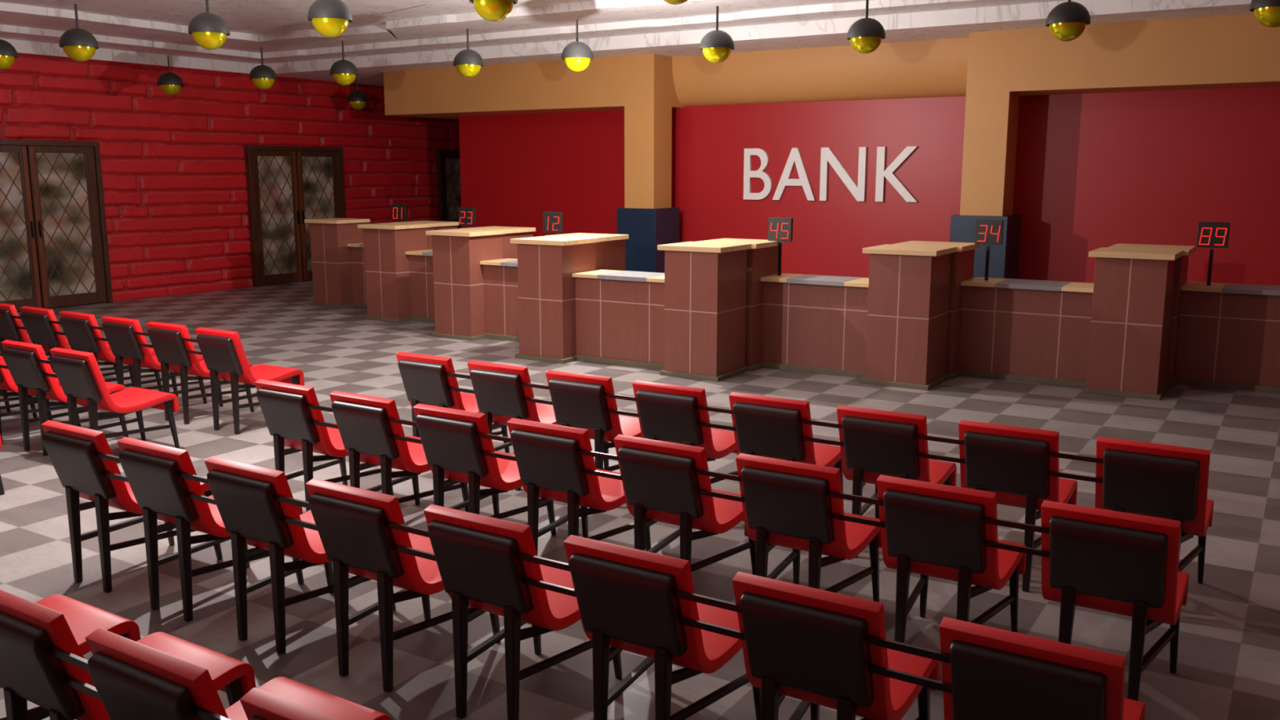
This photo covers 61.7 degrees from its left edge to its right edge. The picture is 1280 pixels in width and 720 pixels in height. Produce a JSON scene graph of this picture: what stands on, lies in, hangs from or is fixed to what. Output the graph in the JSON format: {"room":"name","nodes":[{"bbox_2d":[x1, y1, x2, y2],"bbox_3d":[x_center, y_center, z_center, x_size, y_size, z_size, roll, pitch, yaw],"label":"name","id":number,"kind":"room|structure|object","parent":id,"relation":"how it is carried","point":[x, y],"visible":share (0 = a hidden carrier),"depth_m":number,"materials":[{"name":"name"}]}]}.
{"room":"public hall","nodes":[
{"label":"public hall","id":0,"kind":"room"},
{"bbox_2d":[0,53,459,311],"bbox_3d":[-9.492,-2.639,16.052,0.314,3.830,23.400,6,12,32],"label":"wall","id":1,"kind":"structure","parent":0,"point":[173,167],"depth_m":18.58,"materials":[{"name":"red brick"}]},
{"bbox_2d":[0,139,112,311],"bbox_3d":[-9.195,-2.031,16.263,0.126,2.560,2.230,6,12,32],"label":"door","id":2,"kind":"structure","parent":1,"relation":"in","point":[54,247],"depth_m":16.49,"materials":[{"name":"brown wood"}]},
{"bbox_2d":[244,145,346,287],"bbox_3d":[-6.510,-2.771,20.458,0.126,2.560,2.230,6,12,32],"label":"door","id":3,"kind":"structure","parent":1,"relation":"in","point":[285,189],"depth_m":20.23,"materials":[{"name":"brown wood"}]},
{"bbox_2d":[435,150,462,228],"bbox_3d":[-3.839,-3.506,24.632,0.126,2.560,2.230,6,12,32],"label":"door","id":4,"kind":"structure","parent":1,"relation":"in","point":[448,166],"depth_m":23.88,"materials":[{"name":"brown wood"}]},
{"bbox_2d":[0,0,1253,85],"bbox_3d":[-0.801,-3.854,10.275,20.860,0.570,23.600,6,12,32],"label":"ceiling","id":5,"kind":"structure","parent":0,"point":[382,36],"depth_m":14.45,"materials":[{"name":"white paint"}]},
{"bbox_2d":[0,39,17,69],"bbox_3d":[-7.243,-3.574,12.081,0.370,0.580,0.370,6,12,32],"label":"pendant lamp","id":6,"kind":"object","parent":5,"relation":"hanging from","point":[8,53],"visible":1,"depth_m":12.04,"materials":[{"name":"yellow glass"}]},
{"bbox_2d":[58,4,98,62],"bbox_3d":[-5.875,-3.418,11.195,0.370,0.580,0.370,6,12,32],"label":"pendant lamp","id":7,"kind":"object","parent":5,"relation":"hanging from","point":[80,45],"visible":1,"depth_m":11.11,"materials":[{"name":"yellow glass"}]},
{"bbox_2d":[156,55,183,95],"bbox_3d":[-7.108,-4.298,16.185,0.370,0.580,0.370,6,12,32],"label":"pendant lamp","id":8,"kind":"object","parent":5,"relation":"hanging from","point":[170,83],"visible":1,"depth_m":16.09,"materials":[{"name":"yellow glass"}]},
{"bbox_2d":[187,0,230,49],"bbox_3d":[-4.065,-3.222,10.084,0.370,0.580,0.370,6,12,32],"label":"pendant lamp","id":9,"kind":"object","parent":5,"relation":"hanging from","point":[209,31],"visible":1,"depth_m":9.99,"materials":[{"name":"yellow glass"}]},
{"bbox_2d":[248,47,276,89],"bbox_3d":[-5.306,-4.099,15.057,0.370,0.580,0.370,6,12,32],"label":"pendant lamp","id":10,"kind":"object","parent":5,"relation":"hanging from","point":[263,77],"visible":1,"depth_m":14.97,"materials":[{"name":"yellow glass"}]},
{"bbox_2d":[307,0,352,37],"bbox_3d":[-2.661,-3.062,9.174,0.370,0.580,0.370,6,12,32],"label":"pendant lamp","id":11,"kind":"object","parent":5,"relation":"hanging from","point":[330,18],"visible":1,"depth_m":9.08,"materials":[{"name":"yellow glass"}]},
{"bbox_2d":[329,40,358,85],"bbox_3d":[-3.971,-3.974,14.350,0.370,0.580,0.370,6,12,32],"label":"pendant lamp","id":12,"kind":"object","parent":5,"relation":"hanging from","point":[344,72],"visible":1,"depth_m":14.26,"materials":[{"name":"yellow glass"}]},
{"bbox_2d":[346,77,368,109],"bbox_3d":[-5.271,-4.965,19.966,0.370,0.580,0.370,6,12,32],"label":"pendant lamp","id":13,"kind":"object","parent":5,"relation":"hanging from","point":[357,100],"visible":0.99,"depth_m":19.88,"materials":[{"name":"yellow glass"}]},
{"bbox_2d":[453,28,484,77],"bbox_3d":[-2.105,-3.757,13.118,0.370,0.580,0.370,6,12,32],"label":"pendant lamp","id":14,"kind":"object","parent":5,"relation":"hanging from","point":[468,63],"visible":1,"depth_m":13.03,"materials":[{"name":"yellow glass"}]},
{"bbox_2d":[469,0,517,22],"bbox_3d":[-1.123,-2.888,8.187,0.370,0.580,0.370,6,12,32],"label":"pendant lamp","id":15,"kind":"object","parent":5,"relation":"hanging from","point":[493,11],"visible":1,"depth_m":8.13,"materials":[{"name":"yellow glass"}]},
{"bbox_2d":[561,19,593,71],"bbox_3d":[-0.722,-3.617,12.324,0.370,0.580,0.370,6,12,32],"label":"pendant lamp","id":16,"kind":"object","parent":5,"relation":"hanging from","point":[577,55],"visible":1,"depth_m":12.23,"materials":[{"name":"yellow glass"}]},
{"bbox_2d":[662,0,688,4],"bbox_3d":[0.245,-2.737,7.331,0.370,0.580,0.370,6,12,32],"label":"pendant lamp","id":17,"kind":"object","parent":5,"relation":"hanging from","point":[670,2],"visible":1,"depth_m":7.35,"materials":[{"name":"yellow glass"}]},
{"bbox_2d":[699,5,734,62],"bbox_3d":[0.816,-3.443,11.334,0.370,0.580,0.370,6,12,32],"label":"pendant lamp","id":18,"kind":"object","parent":5,"relation":"hanging from","point":[717,46],"visible":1,"depth_m":11.24,"materials":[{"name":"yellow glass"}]},
{"bbox_2d":[846,0,885,53],"bbox_3d":[2.207,-3.283,10.430,0.370,0.580,0.370,6,12,32],"label":"pendant lamp","id":19,"kind":"object","parent":5,"relation":"hanging from","point":[865,35],"visible":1,"depth_m":10.34,"materials":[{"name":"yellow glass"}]},
{"bbox_2d":[1045,0,1090,41],"bbox_3d":[3.779,-3.108,9.434,0.370,0.580,0.370,6,12,32],"label":"pendant lamp","id":20,"kind":"object","parent":5,"relation":"hanging from","point":[1067,20],"visible":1,"depth_m":9.34,"materials":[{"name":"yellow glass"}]},
{"bbox_2d":[1248,0,1279,27],"bbox_3d":[5.069,-2.945,8.511,0.370,0.580,0.370,6,12,32],"label":"pendant lamp","id":21,"kind":"object","parent":5,"relation":"hanging from","point":[1266,12],"visible":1,"depth_m":8.47,"materials":[{"name":"yellow glass"}]},
{"bbox_2d":[0,280,1279,719],"bbox_3d":[-0.843,0.243,11.025,20.760,0.100,23.400,6,12,32],"label":"floor","id":22,"kind":"structure","parent":0,"point":[1228,655],"depth_m":6.05,"materials":[{"name":"stone"}]},
{"bbox_2d":[0,435,4,494],"bbox_3d":[-4.605,0.495,6.860,0.568,0.852,0.700,6,12,32],"label":"chair","id":23,"kind":"object","parent":22,"relation":"on","point":[2,490],"visible":1,"depth_m":7.05,"materials":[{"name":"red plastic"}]},
{"bbox_2d":[0,364,37,417],"bbox_3d":[-5.540,0.126,8.957,0.657,0.852,0.700,6,12,32],"label":"chair","id":24,"kind":"object","parent":22,"relation":"on","point":[5,399],"visible":0.07,"depth_m":9.15,"materials":[{"name":"red plastic"}]},
{"bbox_2d":[0,302,68,364],"bbox_3d":[-6.016,-0.171,10.640,0.657,0.852,0.700,6,12,32],"label":"chair","id":25,"kind":"object","parent":22,"relation":"on","point":[11,326],"visible":0.33,"depth_m":10.28,"materials":[{"name":"red plastic"}]},
{"bbox_2d":[0,351,81,443],"bbox_3d":[-4.985,0.186,8.612,0.657,0.852,0.700,6,12,32],"label":"chair","id":26,"kind":"object","parent":22,"relation":"on","point":[7,383],"visible":0.23,"depth_m":8.39,"materials":[{"name":"red plastic"}]},
{"bbox_2d":[0,339,128,455],"bbox_3d":[-4.429,0.247,8.267,0.657,0.852,0.700,6,12,32],"label":"chair","id":27,"kind":"object","parent":22,"relation":"on","point":[28,367],"visible":0.69,"depth_m":7.99,"materials":[{"name":"red plastic"}]},
{"bbox_2d":[17,306,116,377],"bbox_3d":[-5.460,-0.111,10.295,0.657,0.852,0.700,6,12,32],"label":"chair","id":28,"kind":"object","parent":22,"relation":"on","point":[40,324],"visible":0.58,"depth_m":9.97,"materials":[{"name":"red plastic"}]},
{"bbox_2d":[0,594,140,719],"bbox_3d":[-2.267,1.024,3.860,0.657,0.852,0.700,6,12,32],"label":"chair","id":29,"kind":"object","parent":22,"relation":"on","point":[82,619],"visible":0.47,"depth_m":4.00,"materials":[{"name":"red leather"}]},
{"bbox_2d":[56,311,162,391],"bbox_3d":[-4.905,-0.050,9.950,0.657,0.852,0.700,6,12,32],"label":"chair","id":30,"kind":"object","parent":22,"relation":"on","point":[81,331],"visible":0.54,"depth_m":9.65,"materials":[{"name":"red plastic"}]},
{"bbox_2d":[45,347,179,448],"bbox_3d":[-3.911,0.304,7.945,0.568,0.852,0.700,6,12,32],"label":"chair","id":31,"kind":"object","parent":22,"relation":"on","point":[80,377],"visible":0.92,"depth_m":7.71,"materials":[{"name":"red plastic"}]},
{"bbox_2d":[0,589,256,719],"bbox_3d":[-1.711,1.085,3.515,0.657,0.852,0.700,6,12,32],"label":"chair","id":32,"kind":"object","parent":22,"relation":"on","point":[38,647],"visible":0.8,"depth_m":3.18,"materials":[{"name":"red leather"}]},
{"bbox_2d":[40,420,222,592],"bbox_3d":[-2.631,0.711,5.635,0.568,0.852,0.700,6,12,32],"label":"chair","id":33,"kind":"object","parent":22,"relation":"on","point":[80,457],"visible":0.62,"depth_m":5.38,"materials":[{"name":"black leather"}]},
{"bbox_2d":[97,315,207,404],"bbox_3d":[-4.349,0.011,9.605,0.657,0.852,0.700,6,12,32],"label":"chair","id":34,"kind":"object","parent":22,"relation":"on","point":[126,342],"visible":0.62,"depth_m":9.32,"materials":[{"name":"red plastic"}]},
{"bbox_2d":[142,321,253,424],"bbox_3d":[-3.793,0.072,9.260,0.657,0.852,0.700,6,12,32],"label":"chair","id":35,"kind":"object","parent":22,"relation":"on","point":[172,345],"visible":0.73,"depth_m":8.99,"materials":[{"name":"red plastic"}]},
{"bbox_2d":[110,436,303,621],"bbox_3d":[-2.113,0.768,5.313,0.657,0.852,0.700,6,12,32],"label":"chair","id":36,"kind":"object","parent":22,"relation":"on","point":[161,478],"visible":0.69,"depth_m":5.04,"materials":[{"name":"leather"}]},
{"bbox_2d":[74,627,391,719],"bbox_3d":[-1.155,1.146,3.170,0.657,0.852,0.700,6,12,32],"label":"chair","id":37,"kind":"object","parent":22,"relation":"on","point":[133,680],"visible":0.91,"depth_m":2.86,"materials":[{"name":"red leather"}]},
{"bbox_2d":[190,327,304,434],"bbox_3d":[-3.275,0.129,8.939,0.568,0.852,0.700,6,12,32],"label":"chair","id":38,"kind":"object","parent":22,"relation":"on","point":[222,351],"visible":0.87,"depth_m":8.66,"materials":[{"name":"red plastic"}]},
{"bbox_2d":[224,687,337,719],"bbox_3d":[-0.600,1.206,2.825,0.657,0.852,0.700,6,12,32],"label":"chair","id":39,"kind":"object","parent":22,"relation":"on","point":[257,704],"visible":1,"depth_m":2.56,"materials":[{"name":"red leather"}]},
{"bbox_2d":[195,456,395,653],"bbox_3d":[-1.557,0.829,4.968,0.657,0.852,0.700,6,12,32],"label":"chair","id":40,"kind":"object","parent":22,"relation":"on","point":[255,504],"visible":0.67,"depth_m":4.69,"materials":[{"name":"red plastic"}]},
{"bbox_2d":[254,378,393,511],"bbox_3d":[-1.937,0.520,6.720,0.568,0.852,0.700,6,12,32],"label":"chair","id":41,"kind":"object","parent":22,"relation":"on","point":[292,413],"visible":0.74,"depth_m":6.46,"materials":[{"name":"red plastic"}]},
{"bbox_2d":[304,217,369,308],"bbox_3d":[-4.775,-1.555,17.028,0.736,1.357,0.698,6,12,32],"label":"post","id":42,"kind":"object","parent":22,"relation":"on","point":[330,237],"visible":0.89,"depth_m":16.77,"materials":[{"name":"brown tile"}]},
{"bbox_2d":[347,242,366,307],"bbox_3d":[-3.888,-1.311,16.710,1.260,0.988,0.568,6,12,32],"label":"counter","id":43,"kind":"object","parent":22,"relation":"on","point":[357,260],"visible":0.2,"depth_m":16.77,"materials":[{"name":"brown tile"}]},
{"bbox_2d":[347,242,364,247],"bbox_3d":[-3.888,-1.775,16.627,1.260,0.041,0.560,6,12,32],"label":"shelf","id":44,"kind":"object","parent":43,"relation":"attached to","point":[353,245],"depth_m":16.65,"materials":[{"name":"brown wood"}]},
{"bbox_2d":[391,204,406,222],"bbox_3d":[-3.694,-2.083,16.457,0.274,0.624,0.046,6,12,32],"label":"display","id":45,"kind":"object","parent":43,"relation":"on","point":[398,211],"visible":0.82,"depth_m":16.40,"materials":[{"name":"red"}]},
{"bbox_2d":[357,222,429,322],"bbox_3d":[-3.519,-1.274,15.434,0.736,1.357,0.698,6,12,32],"label":"post","id":46,"kind":"object","parent":22,"relation":"on","point":[386,245],"visible":0.88,"depth_m":15.17,"materials":[{"name":"brown tile"}]},
{"bbox_2d":[320,390,469,512],"bbox_3d":[-1.419,0.577,6.398,0.657,0.852,0.700,6,12,32],"label":"chair","id":47,"kind":"object","parent":22,"relation":"on","point":[371,429],"visible":0.73,"depth_m":6.12,"materials":[{"name":"red plastic"}]},
{"bbox_2d":[294,478,501,692],"bbox_3d":[-1.002,0.889,4.623,0.657,0.852,0.700,6,12,32],"label":"chair","id":48,"kind":"object","parent":22,"relation":"on","point":[364,534],"visible":0.83,"depth_m":4.35,"materials":[{"name":"leather"}]},
{"bbox_2d":[405,248,435,323],"bbox_3d":[-2.614,-1.028,15.104,1.305,0.988,0.568,6,12,32],"label":"counter","id":49,"kind":"object","parent":22,"relation":"on","point":[420,262],"visible":0.37,"depth_m":15.13,"materials":[{"name":"brown tile"}]},
{"bbox_2d":[405,248,432,255],"bbox_3d":[-2.614,-1.492,15.021,1.305,0.041,0.560,6,12,32],"label":"shelf","id":50,"kind":"object","parent":49,"relation":"attached to","point":[423,252],"depth_m":15.06,"materials":[{"name":"brown wood"}]},
{"bbox_2d":[457,207,475,227],"bbox_3d":[-2.395,-1.799,14.848,0.274,0.624,0.046,6,12,32],"label":"display","id":51,"kind":"object","parent":49,"relation":"on","point":[466,215],"visible":0.85,"depth_m":14.79,"materials":[{"name":"red"}]},
{"bbox_2d":[391,220,458,249],"bbox_3d":[-3.184,-1.381,16.041,0.736,1.357,0.698,6,12,32],"label":"post","id":52,"kind":"object","parent":22,"relation":"on","point":[433,225],"visible":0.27,"depth_m":15.77,"materials":[{"name":"brown wood"}]},
{"bbox_2d":[395,351,509,453],"bbox_3d":[-1.301,0.345,7.714,0.568,0.852,0.700,6,12,32],"label":"chair","id":53,"kind":"object","parent":22,"relation":"on","point":[427,380],"visible":0.59,"depth_m":7.42,"materials":[{"name":"red plastic"}]},
{"bbox_2d":[425,228,505,341],"bbox_3d":[-2.226,-0.989,13.816,0.736,1.357,0.698,6,12,32],"label":"post","id":54,"kind":"object","parent":22,"relation":"on","point":[457,253],"visible":0.9,"depth_m":13.56,"materials":[{"name":"brown tile"}]},
{"bbox_2d":[403,403,555,535],"bbox_3d":[-0.863,0.637,6.053,0.657,0.852,0.700,6,12,32],"label":"chair","id":55,"kind":"object","parent":22,"relation":"on","point":[458,446],"visible":0.8,"depth_m":5.77,"materials":[{"name":"red plastic"}]},
{"bbox_2d":[462,226,535,258],"bbox_3d":[-1.891,-1.096,14.423,0.736,1.357,0.698,6,12,32],"label":"post","id":56,"kind":"object","parent":22,"relation":"on","point":[509,250],"visible":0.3,"depth_m":14.12,"materials":[{"name":"brown wood"}]},
{"bbox_2d":[480,257,519,342],"bbox_3d":[-1.333,-0.745,13.494,1.275,0.988,0.568,6,12,32],"label":"counter","id":57,"kind":"object","parent":22,"relation":"on","point":[500,285],"visible":0.41,"depth_m":13.49,"materials":[{"name":"brown tile"}]},
{"bbox_2d":[480,257,517,265],"bbox_3d":[-1.333,-1.208,13.412,1.275,0.041,0.560,6,12,32],"label":"shelf","id":58,"kind":"object","parent":57,"relation":"attached to","point":[508,261],"depth_m":13.45,"materials":[{"name":"brown wood"}]},
{"bbox_2d":[542,211,562,235],"bbox_3d":[-1.077,-1.511,13.215,0.274,0.624,0.046,6,12,32],"label":"display","id":59,"kind":"object","parent":57,"relation":"on","point":[552,221],"visible":0.82,"depth_m":13.16,"materials":[{"name":"red"}]},
{"bbox_2d":[458,360,556,490],"bbox_3d":[-0.783,0.401,7.392,0.657,0.852,0.700,6,12,32],"label":"chair","id":60,"kind":"object","parent":22,"relation":"on","point":[503,393],"visible":0.63,"depth_m":7.08,"materials":[{"name":"red plastic"}]},
{"bbox_2d":[409,504,622,719],"bbox_3d":[-0.446,0.950,4.279,0.657,0.852,0.700,6,12,32],"label":"chair","id":61,"kind":"object","parent":22,"relation":"on","point":[485,563],"visible":0.79,"depth_m":4.00,"materials":[{"name":"leather"}]},
{"bbox_2d":[510,235,599,364],"bbox_3d":[-0.958,-0.707,12.214,0.736,1.357,0.698,6,12,32],"label":"post","id":62,"kind":"object","parent":22,"relation":"on","point":[546,264],"visible":0.9,"depth_m":11.96,"materials":[{"name":"brown tile"}]},
{"bbox_2d":[495,417,651,555],"bbox_3d":[-0.307,0.698,5.708,0.657,0.852,0.700,6,12,32],"label":"chair","id":63,"kind":"object","parent":22,"relation":"on","point":[555,462],"visible":0.79,"depth_m":5.43,"materials":[{"name":"black leather"}]},
{"bbox_2d":[546,232,628,271],"bbox_3d":[-0.623,-0.814,12.821,0.736,1.357,0.698,6,12,32],"label":"post","id":64,"kind":"object","parent":22,"relation":"on","point":[610,251],"visible":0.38,"depth_m":12.62,"materials":[{"name":"brown tile"}]},
{"bbox_2d":[535,369,641,471],"bbox_3d":[-0.227,0.462,7.047,0.657,0.852,0.700,6,12,32],"label":"chair","id":65,"kind":"object","parent":22,"relation":"on","point":[580,401],"visible":0.56,"depth_m":6.74,"materials":[{"name":"red plastic"}]},
{"bbox_2d":[572,269,664,369],"bbox_3d":[-0.050,-0.461,11.883,1.310,0.988,0.568,6,12,32],"label":"counter","id":66,"kind":"object","parent":22,"relation":"on","point":[620,315],"visible":0.7,"depth_m":11.72,"materials":[{"name":"brown tile"}]},
{"bbox_2d":[572,269,664,282],"bbox_3d":[-0.051,-0.924,11.800,1.310,0.041,0.560,6,12,32],"label":"shelf","id":67,"kind":"object","parent":66,"relation":"attached to","point":[600,275],"depth_m":11.72,"materials":[{"name":"brown wood"}]},
{"bbox_2d":[616,53,679,272],"bbox_3d":[0.129,-2.759,16.679,0.710,3.850,0.720,6,12,32],"label":"square column","id":68,"kind":"structure","parent":22,"relation":"on","point":[649,220],"depth_m":16.41,"materials":[{"name":"orange paint"}]},
{"bbox_2d":[545,534,761,719],"bbox_3d":[0.110,1.011,3.934,0.657,0.852,0.700,6,12,32],"label":"chair","id":69,"kind":"object","parent":22,"relation":"on","point":[645,603],"visible":0.91,"depth_m":3.65,"materials":[{"name":"red plastic"}]},
{"bbox_2d":[600,434,755,575],"bbox_3d":[0.248,0.759,5.364,0.657,0.852,0.700,6,12,32],"label":"chair","id":70,"kind":"object","parent":22,"relation":"on","point":[663,482],"visible":0.79,"depth_m":5.08,"materials":[{"name":"red plastic"}]},
{"bbox_2d":[621,380,737,484],"bbox_3d":[0.329,0.523,6.702,0.657,0.852,0.700,6,12,32],"label":"chair","id":71,"kind":"object","parent":22,"relation":"on","point":[670,413],"visible":0.66,"depth_m":6.40,"materials":[{"name":"black leather"}]},
{"bbox_2d":[657,241,751,382],"bbox_3d":[0.675,-0.528,11.201,0.736,1.357,0.698,6,12,32],"label":"post","id":72,"kind":"object","parent":22,"relation":"on","point":[705,282],"visible":1,"depth_m":10.98,"materials":[{"name":"brown tile"}]},
{"bbox_2d":[697,238,783,371],"bbox_3d":[1.086,-0.626,11.760,0.736,1.357,0.698,6,12,32],"label":"post","id":73,"kind":"object","parent":22,"relation":"on","point":[762,258],"visible":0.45,"depth_m":11.46,"materials":[{"name":"brown tile"}]},
{"bbox_2d":[715,391,843,536],"bbox_3d":[0.884,0.584,6.357,0.657,0.852,0.700,6,12,32],"label":"chair","id":74,"kind":"object","parent":22,"relation":"on","point":[765,426],"visible":0.59,"depth_m":6.05,"materials":[{"name":"black leather"}]},
{"bbox_2d":[719,453,881,602],"bbox_3d":[0.804,0.820,5.019,0.657,0.852,0.700,6,12,32],"label":"chair","id":75,"kind":"object","parent":22,"relation":"on","point":[797,506],"visible":0.8,"depth_m":4.74,"materials":[{"name":"leather"}]},
{"bbox_2d":[760,273,868,377],"bbox_3d":[1.979,-0.382,11.438,1.275,0.988,0.568,6,12,32],"label":"counter","id":76,"kind":"object","parent":22,"relation":"on","point":[812,323],"visible":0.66,"depth_m":11.27,"materials":[{"name":"brown tile"}]},
{"bbox_2d":[768,217,792,275],"bbox_3d":[1.516,-1.227,11.605,0.274,0.624,0.046,6,12,32],"label":"display","id":77,"kind":"object","parent":76,"relation":"on","point":[779,228],"visible":1,"depth_m":11.57,"materials":[{"name":"red"}]},
{"bbox_2d":[760,273,868,287],"bbox_3d":[1.979,-0.846,11.356,1.275,0.041,0.560,6,12,32],"label":"shelf","id":78,"kind":"object","parent":76,"relation":"attached to","point":[784,279],"depth_m":11.28,"materials":[{"name":"brown wood"}]},
{"bbox_2d":[708,571,939,719],"bbox_3d":[0.665,1.072,3.589,0.657,0.852,0.700,6,12,32],"label":"chair","id":79,"kind":"object","parent":22,"relation":"on","point":[817,647],"visible":0.97,"depth_m":3.29,"materials":[{"name":"leather"}]},
{"bbox_2d":[822,404,956,557],"bbox_3d":[1.440,0.645,6.012,0.657,0.852,0.700,6,12,32],"label":"chair","id":80,"kind":"object","parent":22,"relation":"on","point":[873,443],"visible":0.84,"depth_m":5.72,"materials":[{"name":"black leather"}]},
{"bbox_2d":[860,244,956,390],"bbox_3d":[2.689,-0.451,10.765,0.736,1.357,0.698,6,12,32],"label":"post","id":81,"kind":"object","parent":22,"relation":"on","point":[908,298],"visible":1,"depth_m":10.53,"materials":[{"name":"brown tile"}]},
{"bbox_2d":[893,240,980,379],"bbox_3d":[3.100,-0.550,11.325,0.736,1.357,0.698,6,12,32],"label":"post","id":82,"kind":"object","parent":22,"relation":"on","point":[962,268],"visible":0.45,"depth_m":11.01,"materials":[{"name":"brown tile"}]},
{"bbox_2d":[856,475,1026,643],"bbox_3d":[1.360,0.881,4.674,0.657,0.852,0.700,6,12,32],"label":"chair","id":83,"kind":"object","parent":22,"relation":"on","point":[928,529],"visible":0.84,"depth_m":4.40,"materials":[{"name":"leather"}]},
{"bbox_2d":[949,29,1021,279],"bbox_3d":[4.532,-2.277,13.946,0.720,3.850,0.720,6,12,32],"label":"square column","id":84,"kind":"structure","parent":22,"relation":"on","point":[991,110],"depth_m":13.65,"materials":[{"name":"orange paint"}]},
{"bbox_2d":[940,419,1077,591],"bbox_3d":[1.996,0.705,5.667,0.657,0.852,0.700,6,12,32],"label":"chair","id":85,"kind":"object","parent":22,"relation":"on","point":[1020,464],"visible":0.84,"depth_m":5.37,"materials":[{"name":"black leather"}]},
{"bbox_2d":[957,277,1093,387],"bbox_3d":[4.006,-0.304,10.995,1.305,0.988,0.568,6,12,32],"label":"counter","id":86,"kind":"object","parent":22,"relation":"on","point":[1038,331],"visible":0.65,"depth_m":10.81,"materials":[{"name":"brown tile"}]},
{"bbox_2d":[974,219,1004,280],"bbox_3d":[3.603,-1.136,11.089,0.274,0.624,0.046,6,12,32],"label":"display","id":87,"kind":"object","parent":86,"relation":"on","point":[987,231],"visible":1,"depth_m":11.05,"materials":[{"name":"red"}]},
{"bbox_2d":[960,277,1093,293],"bbox_3d":[4.006,-0.767,10.912,1.305,0.041,0.560,6,12,32],"label":"shelf","id":88,"kind":"object","parent":86,"relation":"attached to","point":[1028,286],"depth_m":10.79,"materials":[{"name":"brown wood"}]},
{"bbox_2d":[908,617,1145,719],"bbox_3d":[1.184,1.129,3.267,0.568,0.852,0.700,6,12,32],"label":"chair","id":89,"kind":"object","parent":22,"relation":"on","point":[988,673],"visible":1,"depth_m":2.92,"materials":[{"name":"black leather"}]},
{"bbox_2d":[1016,500,1189,701],"bbox_3d":[1.878,0.937,4.352,0.568,0.852,0.700,6,12,32],"label":"chair","id":90,"kind":"object","parent":22,"relation":"on","point":[1109,561],"visible":0.93,"depth_m":4.04,"materials":[{"name":"leather"}]},
{"bbox_2d":[1081,247,1183,400],"bbox_3d":[4.729,-0.371,10.314,0.736,1.357,0.698,6,12,32],"label":"post","id":91,"kind":"object","parent":22,"relation":"on","point":[1133,290],"visible":1,"depth_m":10.06,"materials":[{"name":"brown tile"}]},
{"bbox_2d":[1075,436,1213,583],"bbox_3d":[2.514,0.762,5.345,0.568,0.852,0.700,6,12,32],"label":"chair","id":92,"kind":"object","parent":22,"relation":"on","point":[1162,481],"visible":0.8,"depth_m":5.03,"materials":[{"name":"leather"}]},
{"bbox_2d":[1107,243,1195,388],"bbox_3d":[5.140,-0.470,10.874,0.736,1.357,0.698,6,12,32],"label":"post","id":93,"kind":"object","parent":22,"relation":"on","point":[1182,263],"visible":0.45,"depth_m":10.54,"materials":[{"name":"brown tile"}]},
{"bbox_2d":[1173,281,1279,393],"bbox_3d":[6.027,-0.227,10.555,1.260,0.988,0.568,6,12,32],"label":"counter","id":94,"kind":"object","parent":22,"relation":"on","point":[1228,334],"visible":0.94,"depth_m":10.47,"materials":[{"name":"brown tile"}]},
{"bbox_2d":[1181,281,1226,292],"bbox_3d":[6.027,-0.690,10.473,1.260,0.041,0.560,6,12,32],"label":"shelf","id":95,"kind":"object","parent":94,"relation":"attached to","point":[1189,286],"depth_m":10.55,"materials":[{"name":"brown wood"}]},
{"bbox_2d":[1196,222,1230,285],"bbox_3d":[5.654,-1.049,10.596,0.274,0.624,0.046,6,12,32],"label":"display","id":96,"kind":"object","parent":94,"relation":"on","point":[1210,234],"visible":1,"depth_m":10.56,"materials":[{"name":"red"}]},
{"bbox_2d":[458,86,1279,285],"bbox_3d":[4.254,-2.175,15.439,17.220,3.130,0.900,6,12,32],"label":"wall","id":97,"kind":"structure","parent":0,"point":[1093,171],"depth_m":14.97,"materials":[{"name":"red paint"}]},
{"bbox_2d":[383,55,684,119],"bbox_3d":[-1.631,-4.621,18.353,5.610,0.765,2.000,6,12,32],"label":"ceiling beam","id":98,"kind":"structure","parent":97,"relation":"attached to","point":[551,86],"depth_m":17.52,"materials":[{"name":"orange paint"}]},
{"bbox_2d":[671,37,968,106],"bbox_3d":[2.859,-4.194,15.873,4.670,0.745,1.470,6,12,32],"label":"ceiling beam","id":99,"kind":"structure","parent":97,"relation":"attached to","point":[938,68],"depth_m":15.25,"materials":[{"name":"orange paint"}]},
{"bbox_2d":[743,146,918,202],"bbox_3d":[2.756,-2.728,15.723,2.725,0.770,0.050,6,12,32],"label":"sign","id":100,"kind":"object","parent":97,"relation":"attached to","point":[827,155],"depth_m":15.72,"materials":[{"name":"white plastic"}]},
{"bbox_2d":[1009,13,1279,95],"bbox_3d":[8.022,-3.564,12.362,7.870,0.765,2.000,6,12,32],"label":"ceiling beam","id":101,"kind":"structure","parent":97,"relation":"attached to","point":[1228,51],"depth_m":12.52,"materials":[{"name":"orange paint"}]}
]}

